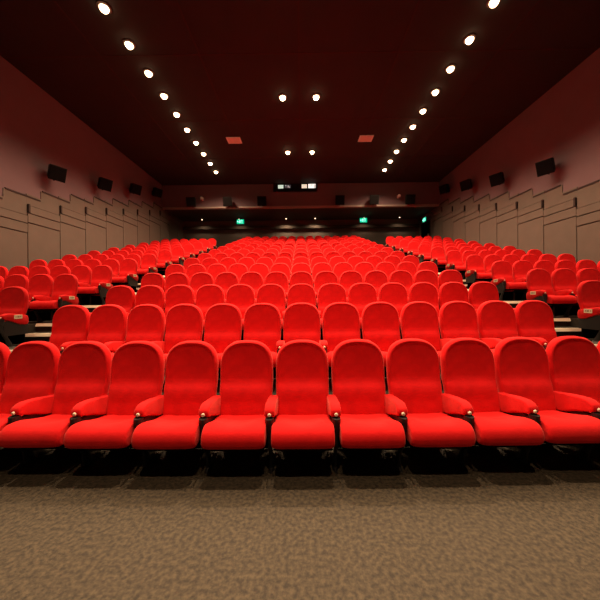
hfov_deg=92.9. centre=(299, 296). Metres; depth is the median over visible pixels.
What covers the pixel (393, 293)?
seat
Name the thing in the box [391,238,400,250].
seat
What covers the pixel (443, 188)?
grille
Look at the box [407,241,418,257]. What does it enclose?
seat
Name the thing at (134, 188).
wall speaker
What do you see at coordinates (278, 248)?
seat
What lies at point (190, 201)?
wall speaker
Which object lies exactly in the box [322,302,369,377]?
seat
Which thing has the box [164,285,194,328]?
seat
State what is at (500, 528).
floor
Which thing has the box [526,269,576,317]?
seat
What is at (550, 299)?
seat cushion
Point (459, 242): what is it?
seat
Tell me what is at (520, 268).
seat
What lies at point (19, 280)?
seat
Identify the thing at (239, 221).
exit sign
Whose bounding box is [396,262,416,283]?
seat
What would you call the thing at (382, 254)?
seat
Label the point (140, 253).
seat
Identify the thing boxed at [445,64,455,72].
recessed light
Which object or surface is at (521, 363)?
seat
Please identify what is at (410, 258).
seat
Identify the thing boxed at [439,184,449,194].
wall speaker
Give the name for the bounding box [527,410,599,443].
seat cushion
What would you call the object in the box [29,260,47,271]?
seat
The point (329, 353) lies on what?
seat cushion
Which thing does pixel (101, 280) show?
seat
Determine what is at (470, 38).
recessed light
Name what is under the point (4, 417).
seat cushion
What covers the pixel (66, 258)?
seat
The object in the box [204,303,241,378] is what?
seat
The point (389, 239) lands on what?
seat
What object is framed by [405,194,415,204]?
wall speaker
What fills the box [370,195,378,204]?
wall speaker
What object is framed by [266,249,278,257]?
seat
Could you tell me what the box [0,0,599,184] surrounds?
ceiling
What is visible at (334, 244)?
seat
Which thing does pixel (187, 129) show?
recessed light
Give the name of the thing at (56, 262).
seat
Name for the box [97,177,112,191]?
wall speaker
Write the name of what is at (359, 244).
seat
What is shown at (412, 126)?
recessed light
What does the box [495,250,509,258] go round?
seat
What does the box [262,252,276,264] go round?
seat
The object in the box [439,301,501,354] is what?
seat
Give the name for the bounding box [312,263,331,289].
seat
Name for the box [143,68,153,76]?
recessed light
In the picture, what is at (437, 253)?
seat
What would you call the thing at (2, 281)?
seat
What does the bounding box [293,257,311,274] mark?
seat
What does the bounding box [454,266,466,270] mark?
seat cushion
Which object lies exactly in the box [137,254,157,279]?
seat
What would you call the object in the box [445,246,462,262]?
seat
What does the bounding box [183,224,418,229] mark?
trim
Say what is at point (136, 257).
seat
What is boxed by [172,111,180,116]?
recessed light
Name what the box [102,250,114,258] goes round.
seat
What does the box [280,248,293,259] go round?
seat
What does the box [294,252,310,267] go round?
seat
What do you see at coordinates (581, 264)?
seat
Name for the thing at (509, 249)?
seat
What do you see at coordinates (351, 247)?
seat
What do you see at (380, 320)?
seat
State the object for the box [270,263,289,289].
seat
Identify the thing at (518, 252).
seat
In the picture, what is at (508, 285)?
seat cushion
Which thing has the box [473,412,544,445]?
seat cushion
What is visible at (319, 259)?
seat
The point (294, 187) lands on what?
window
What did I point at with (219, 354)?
seat cushion
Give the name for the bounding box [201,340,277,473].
seat
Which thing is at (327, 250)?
seat
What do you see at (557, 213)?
wall
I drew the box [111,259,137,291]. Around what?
seat
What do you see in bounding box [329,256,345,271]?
seat
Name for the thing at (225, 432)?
seat cushion
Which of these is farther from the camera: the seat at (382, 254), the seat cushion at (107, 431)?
the seat at (382, 254)
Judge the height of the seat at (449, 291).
1.052 m
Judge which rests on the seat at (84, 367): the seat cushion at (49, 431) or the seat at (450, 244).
the seat cushion at (49, 431)
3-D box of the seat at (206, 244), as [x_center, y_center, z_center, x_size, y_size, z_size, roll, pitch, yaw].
[-5.163,-2.592,15.280,0.644,1.052,0.705,-1,0,0]
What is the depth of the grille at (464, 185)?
13.62 m
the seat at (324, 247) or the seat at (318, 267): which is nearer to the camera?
the seat at (318, 267)
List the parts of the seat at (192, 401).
backrest, armrest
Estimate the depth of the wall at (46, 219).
9.83 m
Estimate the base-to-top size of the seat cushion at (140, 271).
0.172 m
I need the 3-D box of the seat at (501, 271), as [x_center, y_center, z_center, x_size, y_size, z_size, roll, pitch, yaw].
[5.249,-0.426,7.140,0.644,1.052,0.705,-1,0,0]
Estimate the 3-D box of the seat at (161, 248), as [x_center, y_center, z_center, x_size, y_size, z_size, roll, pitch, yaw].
[-5.754,-1.611,11.818,0.578,1.052,0.705,-1,0,0]
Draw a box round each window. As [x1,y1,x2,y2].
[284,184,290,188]
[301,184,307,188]
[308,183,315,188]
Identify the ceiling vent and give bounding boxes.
[226,137,241,143]
[358,135,373,141]
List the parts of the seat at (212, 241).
backrest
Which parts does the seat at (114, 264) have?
backrest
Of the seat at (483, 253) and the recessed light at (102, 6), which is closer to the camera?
the recessed light at (102, 6)
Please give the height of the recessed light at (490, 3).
0.128 m
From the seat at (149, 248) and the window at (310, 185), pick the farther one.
the window at (310, 185)
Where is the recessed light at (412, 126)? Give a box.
[409,124,416,128]
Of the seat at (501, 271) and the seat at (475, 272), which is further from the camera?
the seat at (475, 272)
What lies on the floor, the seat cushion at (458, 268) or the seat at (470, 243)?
the seat at (470, 243)
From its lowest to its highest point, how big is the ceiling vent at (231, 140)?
0.038 m
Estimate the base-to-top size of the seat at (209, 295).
1.052 m
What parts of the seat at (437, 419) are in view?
backrest, armrest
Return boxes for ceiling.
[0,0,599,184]
[166,207,435,221]
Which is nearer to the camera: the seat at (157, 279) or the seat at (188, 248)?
the seat at (157, 279)
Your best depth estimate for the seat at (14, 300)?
5.10 m
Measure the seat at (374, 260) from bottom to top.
1.052 m
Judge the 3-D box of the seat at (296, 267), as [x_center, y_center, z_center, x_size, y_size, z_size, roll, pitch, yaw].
[0.063,-0.372,7.167,0.578,1.052,0.705,-1,0,0]
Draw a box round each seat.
[0,266,7,280]
[0,276,4,291]
[0,286,28,347]
[0,341,60,469]
[0,341,111,471]
[0,342,10,399]
[4,274,28,290]
[8,266,28,278]
[21,305,89,354]
[26,274,53,320]
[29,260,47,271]
[29,266,49,280]
[29,274,78,322]
[47,259,65,270]
[50,265,70,280]
[62,255,76,264]
[63,341,164,472]
[66,259,82,270]
[71,265,91,304]
[77,265,112,305]
[78,254,92,264]
[84,259,101,270]
[87,251,99,258]
[87,304,127,352]
[90,259,119,286]
[90,285,134,339]
[94,254,108,263]
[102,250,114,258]
[108,247,119,253]
[110,254,124,263]
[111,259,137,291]
[111,304,164,358]
[116,250,128,258]
[119,254,140,282]
[121,247,131,253]
[125,245,134,250]
[130,250,142,258]
[131,340,220,473]
[134,247,145,254]
[135,273,164,310]
[135,285,164,310]
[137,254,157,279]
[140,250,157,267]
[146,247,157,253]
[148,244,158,253]
[156,250,172,275]
[157,247,170,262]
[164,264,184,292]
[164,273,188,308]
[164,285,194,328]
[164,304,202,368]
[171,244,181,252]
[172,247,184,265]
[183,244,194,259]
[183,258,200,273]
[186,264,205,285]
[190,272,213,304]
[193,242,203,257]
[196,284,224,340]
[197,253,211,264]
[201,240,210,252]
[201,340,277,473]
[202,258,218,272]
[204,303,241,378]
[207,264,226,284]
[208,238,216,249]
[209,249,220,257]
[214,253,227,263]
[215,272,238,302]
[218,246,228,252]
[220,257,236,271]
[223,249,235,256]
[225,244,234,248]
[226,284,254,339]
[228,263,247,283]
[230,253,243,262]
[231,246,241,252]
[237,243,246,248]
[237,249,249,256]
[238,257,254,271]
[240,272,262,303]
[243,303,284,378]
[244,246,254,252]
[246,252,259,263]
[249,243,258,248]
[249,263,268,284]
[252,249,264,257]
[256,246,267,252]
[256,257,272,272]
[257,284,284,339]
[260,243,270,248]
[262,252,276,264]
[265,271,287,309]
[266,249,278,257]
[269,245,280,253]
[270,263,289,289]
[271,340,340,473]
[272,243,282,249]
[274,257,291,276]
[278,252,292,266]
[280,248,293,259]
[282,245,293,256]
[283,303,327,352]
[284,243,294,251]
[287,283,320,318]
[290,271,316,298]
[291,263,313,287]
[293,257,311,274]
[294,248,309,261]
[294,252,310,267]
[295,245,308,256]
[308,245,319,254]
[309,248,321,258]
[310,252,324,263]
[311,256,327,270]
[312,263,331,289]
[314,271,337,308]
[318,283,346,339]
[319,242,329,249]
[321,245,331,252]
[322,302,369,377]
[323,248,335,257]
[326,252,339,263]
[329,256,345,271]
[331,242,340,247]
[331,339,407,472]
[333,262,352,283]
[334,245,345,251]
[338,248,349,256]
[339,271,362,302]
[342,251,356,262]
[343,242,352,247]
[347,245,358,250]
[347,256,363,270]
[348,283,376,338]
[352,248,364,255]
[354,262,373,282]
[355,242,364,247]
[358,251,372,261]
[360,244,370,250]
[362,302,400,376]
[364,270,387,301]
[366,256,382,269]
[367,242,376,246]
[367,247,378,255]
[374,244,384,250]
[374,251,388,261]
[375,262,395,282]
[378,282,407,338]
[381,247,393,255]
[384,256,400,269]
[385,236,393,247]
[386,338,475,471]
[389,270,412,302]
[390,251,404,261]
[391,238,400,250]
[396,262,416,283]
[399,239,409,255]
[400,301,451,367]
[402,255,418,271]
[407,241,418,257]
[409,282,439,328]
[414,270,439,307]
[418,244,430,263]
[418,261,438,288]
[420,241,430,246]
[430,247,446,272]
[431,244,445,259]
[438,270,468,295]
[439,282,477,338]
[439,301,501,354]
[440,338,544,469]
[444,243,455,250]
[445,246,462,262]
[446,250,466,277]
[456,241,466,246]
[457,243,469,250]
[459,246,472,254]
[462,250,484,279]
[465,255,492,288]
[468,241,477,246]
[469,282,514,335]
[471,243,481,249]
[474,246,487,253]
[477,300,547,350]
[478,250,493,260]
[484,243,494,249]
[484,254,513,282]
[489,246,501,254]
[491,261,527,300]
[493,337,599,467]
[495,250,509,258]
[502,254,519,265]
[503,246,516,253]
[511,249,525,259]
[512,260,532,299]
[515,300,583,343]
[521,254,538,266]
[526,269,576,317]
[527,249,542,258]
[533,260,554,274]
[539,254,556,266]
[546,336,599,412]
[551,268,579,315]
[555,260,576,273]
[557,254,575,265]
[576,260,597,271]
[576,268,599,285]
[577,280,599,341]
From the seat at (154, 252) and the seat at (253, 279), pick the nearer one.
the seat at (253, 279)
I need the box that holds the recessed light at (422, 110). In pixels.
[419,107,426,113]
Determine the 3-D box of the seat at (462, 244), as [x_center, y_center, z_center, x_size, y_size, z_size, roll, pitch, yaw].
[6.943,-1.744,11.751,0.578,1.052,0.705,-1,0,0]
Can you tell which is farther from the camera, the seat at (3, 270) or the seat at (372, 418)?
the seat at (3, 270)
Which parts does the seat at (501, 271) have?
armrest, backrest, panel, armrest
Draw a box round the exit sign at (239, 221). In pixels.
[237,217,243,223]
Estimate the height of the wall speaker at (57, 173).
0.507 m
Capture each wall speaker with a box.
[47,164,66,182]
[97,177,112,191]
[129,183,141,194]
[152,187,162,197]
[186,197,195,206]
[223,197,231,206]
[257,196,266,206]
[335,195,344,205]
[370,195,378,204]
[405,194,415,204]
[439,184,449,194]
[459,179,472,191]
[489,172,504,186]
[535,157,555,176]
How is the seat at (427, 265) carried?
on the floor
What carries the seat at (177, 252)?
on the floor
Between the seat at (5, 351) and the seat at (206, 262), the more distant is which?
the seat at (206, 262)
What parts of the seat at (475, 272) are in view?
armrest, backrest, panel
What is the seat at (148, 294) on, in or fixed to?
on the floor
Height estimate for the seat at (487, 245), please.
1.052 m
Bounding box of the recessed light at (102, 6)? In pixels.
[96,0,111,13]
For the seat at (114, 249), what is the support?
on the floor
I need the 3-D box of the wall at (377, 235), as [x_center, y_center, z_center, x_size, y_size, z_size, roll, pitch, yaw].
[0.079,-2.581,20.300,17.100,8.720,0.200,-1,0,0]
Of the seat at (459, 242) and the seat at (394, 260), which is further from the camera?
the seat at (459, 242)
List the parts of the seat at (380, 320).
backrest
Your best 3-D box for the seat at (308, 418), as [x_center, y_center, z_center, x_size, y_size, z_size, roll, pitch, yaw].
[0.052,0.954,2.547,0.578,1.052,0.705,-1,0,0]
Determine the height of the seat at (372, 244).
1.052 m
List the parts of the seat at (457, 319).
backrest, armrest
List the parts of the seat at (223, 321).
backrest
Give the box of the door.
[421,220,429,237]
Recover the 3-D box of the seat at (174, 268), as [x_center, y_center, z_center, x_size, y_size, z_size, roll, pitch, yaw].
[-3.266,-0.337,7.185,0.636,1.052,0.705,-1,0,0]
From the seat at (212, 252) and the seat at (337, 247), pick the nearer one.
the seat at (212, 252)
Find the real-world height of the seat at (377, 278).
1.052 m
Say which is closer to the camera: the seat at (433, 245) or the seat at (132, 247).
the seat at (433, 245)
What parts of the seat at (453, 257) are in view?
backrest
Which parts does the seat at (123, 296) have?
backrest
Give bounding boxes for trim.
[162,204,438,209]
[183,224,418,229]
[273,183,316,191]
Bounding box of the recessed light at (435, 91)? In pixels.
[430,88,439,95]
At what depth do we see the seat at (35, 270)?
7.46 m
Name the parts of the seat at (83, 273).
backrest, panel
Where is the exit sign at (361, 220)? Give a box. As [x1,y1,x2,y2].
[359,216,366,222]
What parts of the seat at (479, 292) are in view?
backrest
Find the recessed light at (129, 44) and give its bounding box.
[123,39,135,49]
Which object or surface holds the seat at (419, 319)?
on the floor
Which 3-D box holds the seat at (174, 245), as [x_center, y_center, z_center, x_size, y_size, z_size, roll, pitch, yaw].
[-5.752,-1.936,12.973,0.578,1.052,0.705,-1,0,0]
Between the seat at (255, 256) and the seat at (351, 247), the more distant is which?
the seat at (351, 247)
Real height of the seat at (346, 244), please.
1.052 m
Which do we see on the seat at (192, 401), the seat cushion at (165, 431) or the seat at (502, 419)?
the seat cushion at (165, 431)
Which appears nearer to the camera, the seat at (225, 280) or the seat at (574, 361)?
the seat at (574, 361)
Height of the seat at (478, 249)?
1.052 m
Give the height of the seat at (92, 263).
1.052 m
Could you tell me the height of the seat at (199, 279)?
1.052 m
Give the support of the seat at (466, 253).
on the floor
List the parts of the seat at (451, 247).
backrest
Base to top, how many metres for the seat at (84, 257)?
1.052 m
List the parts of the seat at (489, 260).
backrest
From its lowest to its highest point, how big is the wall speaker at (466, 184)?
0.507 m
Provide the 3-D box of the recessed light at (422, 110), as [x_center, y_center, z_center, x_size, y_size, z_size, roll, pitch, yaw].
[4.534,-6.824,10.506,0.300,0.128,0.300,-1,0,0]
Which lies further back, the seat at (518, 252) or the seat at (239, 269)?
the seat at (518, 252)
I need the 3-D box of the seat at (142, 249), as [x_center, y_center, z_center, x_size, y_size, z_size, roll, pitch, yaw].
[-6.854,-1.599,11.823,0.578,1.052,0.705,-1,0,0]
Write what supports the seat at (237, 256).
on the floor
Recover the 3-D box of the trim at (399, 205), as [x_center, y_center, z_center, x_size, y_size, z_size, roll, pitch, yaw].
[0.033,-5.446,17.270,16.700,0.090,0.260,-1,0,0]
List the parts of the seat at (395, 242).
backrest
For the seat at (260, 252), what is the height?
1.052 m
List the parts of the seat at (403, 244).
backrest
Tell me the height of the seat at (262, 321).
1.052 m
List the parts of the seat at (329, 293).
backrest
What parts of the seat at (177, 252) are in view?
backrest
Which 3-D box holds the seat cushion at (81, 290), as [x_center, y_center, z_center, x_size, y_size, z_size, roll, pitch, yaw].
[-5.185,-0.169,7.129,0.500,0.172,0.574,-1,0,0]
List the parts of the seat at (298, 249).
backrest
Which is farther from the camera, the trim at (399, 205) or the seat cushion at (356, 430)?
the trim at (399, 205)
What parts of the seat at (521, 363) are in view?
backrest, armrest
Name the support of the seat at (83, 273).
on the floor
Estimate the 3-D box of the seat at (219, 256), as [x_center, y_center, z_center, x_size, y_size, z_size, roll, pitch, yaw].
[-2.682,-0.993,9.492,0.578,1.052,0.705,-1,0,0]
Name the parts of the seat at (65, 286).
armrest, backrest, armrest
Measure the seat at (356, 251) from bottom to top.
1.052 m
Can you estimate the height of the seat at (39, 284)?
1.052 m
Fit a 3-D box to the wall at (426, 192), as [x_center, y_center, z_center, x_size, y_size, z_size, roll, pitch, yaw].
[0.026,-6.141,17.300,16.700,1.400,0.200,-1,0,0]
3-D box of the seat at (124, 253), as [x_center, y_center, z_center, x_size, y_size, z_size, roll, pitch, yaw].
[-6.857,-1.274,10.668,0.578,1.052,0.705,-1,0,0]
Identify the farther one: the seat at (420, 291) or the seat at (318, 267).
the seat at (318, 267)
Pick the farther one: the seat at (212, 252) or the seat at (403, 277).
the seat at (212, 252)
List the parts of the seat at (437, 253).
backrest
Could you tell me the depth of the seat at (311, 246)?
12.04 m
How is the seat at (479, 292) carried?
on the floor
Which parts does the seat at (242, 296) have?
backrest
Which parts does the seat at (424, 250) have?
backrest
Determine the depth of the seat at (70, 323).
4.05 m
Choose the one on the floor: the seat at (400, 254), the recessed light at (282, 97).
the seat at (400, 254)
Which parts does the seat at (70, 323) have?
backrest, armrest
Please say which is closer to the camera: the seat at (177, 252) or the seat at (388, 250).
the seat at (388, 250)
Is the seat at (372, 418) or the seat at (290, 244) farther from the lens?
the seat at (290, 244)
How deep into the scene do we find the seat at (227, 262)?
8.59 m
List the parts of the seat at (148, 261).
backrest, armrest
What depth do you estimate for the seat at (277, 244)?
13.21 m
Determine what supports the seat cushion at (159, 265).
on the seat at (164, 256)
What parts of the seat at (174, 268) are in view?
backrest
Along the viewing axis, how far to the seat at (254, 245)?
13.21 m
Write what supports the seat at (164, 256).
on the floor
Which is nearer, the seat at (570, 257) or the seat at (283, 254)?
the seat at (570, 257)
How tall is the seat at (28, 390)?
1.052 m
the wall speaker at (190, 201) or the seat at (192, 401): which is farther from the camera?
the wall speaker at (190, 201)
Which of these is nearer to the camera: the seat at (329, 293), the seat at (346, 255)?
the seat at (329, 293)
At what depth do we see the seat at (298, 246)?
12.05 m
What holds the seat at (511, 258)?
on the floor
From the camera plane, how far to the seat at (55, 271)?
7.46 m
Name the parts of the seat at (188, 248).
backrest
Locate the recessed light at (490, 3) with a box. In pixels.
[486,0,500,7]
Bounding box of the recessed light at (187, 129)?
[183,127,190,132]
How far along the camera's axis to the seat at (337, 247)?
12.04 m
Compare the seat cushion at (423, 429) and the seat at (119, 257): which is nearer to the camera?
the seat cushion at (423, 429)
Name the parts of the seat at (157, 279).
backrest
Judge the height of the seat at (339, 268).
1.052 m
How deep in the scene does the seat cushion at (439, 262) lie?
10.27 m
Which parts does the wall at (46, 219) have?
wall panel, wall panel, wall panel, wall panel, wall panel, wall panel, wall panel, wall panel, wall panel, wall panel, wall panel, wall panel, wall panel, wall panel, wall panel, wall panel, wall panel, wall panel, wall panel, wall panel, wall panel, wall panel, wall panel, wall panel, wall panel, wall panel, wall panel, wall panel, wall panel, wall panel, wall panel, wall panel, wall panel, wall panel, wall panel, wall panel, wall panel, wall panel, wall panel, wall panel, wall panel, wall panel, wall panel, wall panel, wall panel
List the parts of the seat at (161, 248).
backrest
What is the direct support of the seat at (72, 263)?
on the floor
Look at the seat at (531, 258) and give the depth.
8.54 m
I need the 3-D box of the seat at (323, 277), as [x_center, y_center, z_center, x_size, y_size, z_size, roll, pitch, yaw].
[0.610,-0.052,6.010,0.578,1.052,0.705,-1,0,0]
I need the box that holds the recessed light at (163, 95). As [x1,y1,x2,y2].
[159,92,168,98]
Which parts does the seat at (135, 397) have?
backrest, armrest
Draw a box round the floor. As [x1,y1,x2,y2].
[0,269,599,599]
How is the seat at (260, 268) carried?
on the floor
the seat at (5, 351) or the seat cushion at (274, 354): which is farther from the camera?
the seat cushion at (274, 354)
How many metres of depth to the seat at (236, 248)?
12.06 m
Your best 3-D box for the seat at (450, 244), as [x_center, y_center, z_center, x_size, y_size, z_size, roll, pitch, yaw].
[6.393,-1.738,11.754,0.578,1.052,0.705,-1,0,0]
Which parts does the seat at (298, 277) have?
backrest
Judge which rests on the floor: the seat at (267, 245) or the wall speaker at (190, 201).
the seat at (267, 245)
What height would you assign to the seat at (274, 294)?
1.052 m
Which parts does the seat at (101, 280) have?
armrest, panel, backrest, armrest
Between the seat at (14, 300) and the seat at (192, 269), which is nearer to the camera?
the seat at (14, 300)
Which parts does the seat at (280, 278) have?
backrest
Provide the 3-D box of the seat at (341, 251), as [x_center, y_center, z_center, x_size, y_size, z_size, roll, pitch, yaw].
[1.720,-1.364,10.624,0.578,1.052,0.705,-1,0,0]
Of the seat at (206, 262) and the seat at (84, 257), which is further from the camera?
the seat at (84, 257)
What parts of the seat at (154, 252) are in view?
backrest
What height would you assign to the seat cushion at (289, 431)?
0.172 m
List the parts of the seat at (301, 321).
backrest, armrest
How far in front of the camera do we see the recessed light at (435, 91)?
9.47 m
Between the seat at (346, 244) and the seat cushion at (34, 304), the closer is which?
the seat cushion at (34, 304)
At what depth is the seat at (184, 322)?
3.97 m
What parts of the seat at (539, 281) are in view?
armrest, backrest, armrest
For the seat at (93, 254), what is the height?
1.052 m
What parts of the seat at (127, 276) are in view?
backrest, armrest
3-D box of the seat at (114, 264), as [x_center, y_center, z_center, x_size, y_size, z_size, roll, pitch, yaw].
[-5.762,-0.636,8.353,0.578,1.052,0.705,-1,0,0]
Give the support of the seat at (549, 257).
on the floor
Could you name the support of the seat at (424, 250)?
on the floor
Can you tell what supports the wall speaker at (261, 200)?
attached to the wall at (426, 192)
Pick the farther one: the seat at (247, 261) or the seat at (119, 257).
the seat at (119, 257)
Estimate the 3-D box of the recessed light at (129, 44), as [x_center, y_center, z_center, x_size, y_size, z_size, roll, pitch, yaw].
[-4.581,-6.728,7.644,0.300,0.128,0.300,-1,0,0]
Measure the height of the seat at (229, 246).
1.052 m
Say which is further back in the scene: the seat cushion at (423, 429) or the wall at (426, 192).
the wall at (426, 192)
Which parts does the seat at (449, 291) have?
backrest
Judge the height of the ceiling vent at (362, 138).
0.038 m
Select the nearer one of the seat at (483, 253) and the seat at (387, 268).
the seat at (387, 268)
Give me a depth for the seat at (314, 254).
9.73 m
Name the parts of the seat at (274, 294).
backrest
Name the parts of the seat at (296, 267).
backrest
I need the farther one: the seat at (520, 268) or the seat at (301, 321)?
the seat at (520, 268)
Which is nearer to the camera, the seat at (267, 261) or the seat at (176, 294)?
the seat at (176, 294)
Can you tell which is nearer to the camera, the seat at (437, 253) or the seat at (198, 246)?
the seat at (437, 253)
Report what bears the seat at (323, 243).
on the floor
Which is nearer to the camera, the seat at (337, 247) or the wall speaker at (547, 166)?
the wall speaker at (547, 166)
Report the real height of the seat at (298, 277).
1.052 m
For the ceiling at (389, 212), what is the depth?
18.70 m
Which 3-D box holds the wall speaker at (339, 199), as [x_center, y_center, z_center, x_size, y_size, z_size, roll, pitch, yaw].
[2.329,-5.662,16.844,0.534,0.566,0.688,-1,0,0]
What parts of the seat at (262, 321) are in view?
backrest, armrest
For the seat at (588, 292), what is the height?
1.052 m
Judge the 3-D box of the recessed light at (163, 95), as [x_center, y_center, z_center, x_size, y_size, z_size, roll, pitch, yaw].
[-4.571,-6.729,9.584,0.300,0.128,0.300,-1,0,0]
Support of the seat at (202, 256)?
on the floor
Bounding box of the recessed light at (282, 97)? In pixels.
[278,94,286,100]
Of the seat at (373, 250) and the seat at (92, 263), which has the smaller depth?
the seat at (92, 263)
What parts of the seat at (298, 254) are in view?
backrest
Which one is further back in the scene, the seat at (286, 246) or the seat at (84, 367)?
the seat at (286, 246)
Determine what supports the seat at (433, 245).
on the floor
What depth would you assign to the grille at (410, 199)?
16.54 m
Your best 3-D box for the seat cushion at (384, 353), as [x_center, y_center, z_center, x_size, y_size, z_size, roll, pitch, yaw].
[1.127,0.740,3.641,0.500,0.172,0.574,-1,0,0]
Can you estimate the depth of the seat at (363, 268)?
7.41 m
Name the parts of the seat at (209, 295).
backrest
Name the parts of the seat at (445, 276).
backrest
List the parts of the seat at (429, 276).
backrest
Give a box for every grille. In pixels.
[406,195,414,203]
[439,184,446,193]
[460,180,469,190]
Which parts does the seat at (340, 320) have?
backrest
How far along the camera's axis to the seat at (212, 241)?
16.67 m
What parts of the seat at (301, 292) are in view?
backrest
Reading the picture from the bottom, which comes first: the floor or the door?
the floor
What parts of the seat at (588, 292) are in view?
row plate, backrest, armrest, panel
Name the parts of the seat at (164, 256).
backrest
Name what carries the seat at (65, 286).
on the floor
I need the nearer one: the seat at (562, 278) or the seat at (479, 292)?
the seat at (479, 292)
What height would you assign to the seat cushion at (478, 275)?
0.172 m
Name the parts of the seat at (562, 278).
backrest, panel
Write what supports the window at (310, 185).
in the wall at (426, 192)
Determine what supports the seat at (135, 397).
on the floor
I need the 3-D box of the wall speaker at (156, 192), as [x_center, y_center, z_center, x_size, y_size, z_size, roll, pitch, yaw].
[-8.049,-5.817,15.919,0.607,0.507,0.459,-1,0,28]
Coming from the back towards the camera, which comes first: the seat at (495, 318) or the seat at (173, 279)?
the seat at (173, 279)
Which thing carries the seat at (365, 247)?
on the floor
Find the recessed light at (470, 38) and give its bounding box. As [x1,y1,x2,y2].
[463,33,475,44]
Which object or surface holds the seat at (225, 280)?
on the floor
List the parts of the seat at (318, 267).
backrest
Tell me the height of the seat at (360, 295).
1.052 m
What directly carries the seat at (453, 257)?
on the floor
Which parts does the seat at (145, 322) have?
backrest, armrest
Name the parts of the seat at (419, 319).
backrest, armrest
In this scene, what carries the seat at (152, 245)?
on the floor
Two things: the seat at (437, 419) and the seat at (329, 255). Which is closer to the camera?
the seat at (437, 419)
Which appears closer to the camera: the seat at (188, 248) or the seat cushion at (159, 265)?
the seat cushion at (159, 265)
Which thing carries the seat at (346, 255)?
on the floor
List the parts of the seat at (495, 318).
backrest, armrest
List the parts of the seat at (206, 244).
backrest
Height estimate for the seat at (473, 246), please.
1.052 m
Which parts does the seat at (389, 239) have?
backrest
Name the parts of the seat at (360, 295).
backrest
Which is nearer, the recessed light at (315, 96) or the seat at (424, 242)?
the recessed light at (315, 96)
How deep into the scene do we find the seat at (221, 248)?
12.06 m
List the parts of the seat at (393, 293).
backrest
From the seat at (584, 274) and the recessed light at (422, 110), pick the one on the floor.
the seat at (584, 274)
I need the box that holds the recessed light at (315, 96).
[312,93,320,100]
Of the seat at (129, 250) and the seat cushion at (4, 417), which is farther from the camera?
the seat at (129, 250)
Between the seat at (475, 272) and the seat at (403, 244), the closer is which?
the seat at (475, 272)
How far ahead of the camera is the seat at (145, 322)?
4.00 m
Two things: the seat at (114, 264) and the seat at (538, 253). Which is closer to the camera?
the seat at (114, 264)
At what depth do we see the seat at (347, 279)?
6.26 m
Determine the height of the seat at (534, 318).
1.052 m
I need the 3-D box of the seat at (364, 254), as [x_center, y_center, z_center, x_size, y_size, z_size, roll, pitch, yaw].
[2.268,-1.045,9.466,0.578,1.052,0.705,-1,0,0]
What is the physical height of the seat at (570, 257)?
1.052 m
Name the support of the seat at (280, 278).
on the floor
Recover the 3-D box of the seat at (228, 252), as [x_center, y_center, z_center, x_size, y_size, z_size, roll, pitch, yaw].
[-2.679,-1.318,10.647,0.578,1.052,0.705,-1,0,0]
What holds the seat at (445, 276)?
on the floor
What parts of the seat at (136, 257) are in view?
backrest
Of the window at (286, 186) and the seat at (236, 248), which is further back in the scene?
the window at (286, 186)
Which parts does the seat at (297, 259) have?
backrest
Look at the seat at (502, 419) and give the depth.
2.71 m
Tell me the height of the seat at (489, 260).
1.052 m
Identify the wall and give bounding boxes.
[0,56,183,271]
[162,182,438,206]
[184,219,417,248]
[418,48,599,264]
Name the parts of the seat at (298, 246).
backrest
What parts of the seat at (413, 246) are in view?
backrest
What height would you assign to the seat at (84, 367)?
1.052 m
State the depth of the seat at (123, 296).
5.17 m
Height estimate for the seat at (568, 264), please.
1.052 m
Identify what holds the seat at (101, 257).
on the floor
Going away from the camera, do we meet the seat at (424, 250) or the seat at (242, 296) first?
the seat at (242, 296)
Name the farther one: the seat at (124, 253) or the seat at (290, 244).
the seat at (290, 244)
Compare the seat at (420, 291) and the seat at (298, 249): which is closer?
the seat at (420, 291)
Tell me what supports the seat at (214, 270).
on the floor
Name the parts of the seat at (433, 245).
backrest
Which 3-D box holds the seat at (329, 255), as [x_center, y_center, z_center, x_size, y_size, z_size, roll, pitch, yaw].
[1.168,-1.033,9.472,0.578,1.052,0.705,-1,0,0]
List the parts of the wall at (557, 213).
wall panel, wall panel, wall panel, wall panel, wall panel, wall panel, wall panel, wall panel, wall panel, wall panel, wall panel, wall panel, wall panel, wall panel, wall panel, wall panel, wall panel, wall panel, wall panel, wall panel, wall panel, wall panel, wall panel, wall panel, wall panel, wall panel, wall panel, wall panel, wall panel, wall panel, wall panel, wall panel, wall panel, wall panel, wall panel, wall panel, wall panel, wall panel, wall panel, wall panel, wall panel, wall panel, wall panel, wall panel, wall panel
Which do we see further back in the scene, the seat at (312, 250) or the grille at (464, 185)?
the grille at (464, 185)
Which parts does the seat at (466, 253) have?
backrest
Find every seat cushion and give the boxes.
[0,413,22,431]
[0,414,81,447]
[29,300,58,308]
[63,415,134,448]
[77,287,98,293]
[111,277,127,282]
[131,415,200,448]
[137,269,148,273]
[156,263,165,267]
[201,415,266,449]
[217,353,222,367]
[271,352,276,367]
[271,414,334,448]
[327,351,332,366]
[339,414,405,447]
[381,351,386,366]
[406,413,475,446]
[437,260,446,264]
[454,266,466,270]
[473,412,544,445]
[476,273,492,278]
[505,282,527,288]
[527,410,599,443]
[546,295,576,303]
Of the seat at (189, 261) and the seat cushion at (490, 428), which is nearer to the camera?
the seat cushion at (490, 428)
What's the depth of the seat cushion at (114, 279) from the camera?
8.02 m
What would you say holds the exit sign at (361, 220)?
hanging from the ceiling at (389, 212)
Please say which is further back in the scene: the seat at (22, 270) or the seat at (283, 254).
the seat at (283, 254)
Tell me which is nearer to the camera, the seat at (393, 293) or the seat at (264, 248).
the seat at (393, 293)
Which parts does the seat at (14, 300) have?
panel, backrest, armrest, row plate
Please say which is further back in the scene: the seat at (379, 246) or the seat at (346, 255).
the seat at (379, 246)
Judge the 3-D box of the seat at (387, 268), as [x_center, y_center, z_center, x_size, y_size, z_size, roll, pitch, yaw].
[2.263,-0.395,7.156,0.578,1.052,0.705,-1,0,0]
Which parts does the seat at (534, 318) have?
backrest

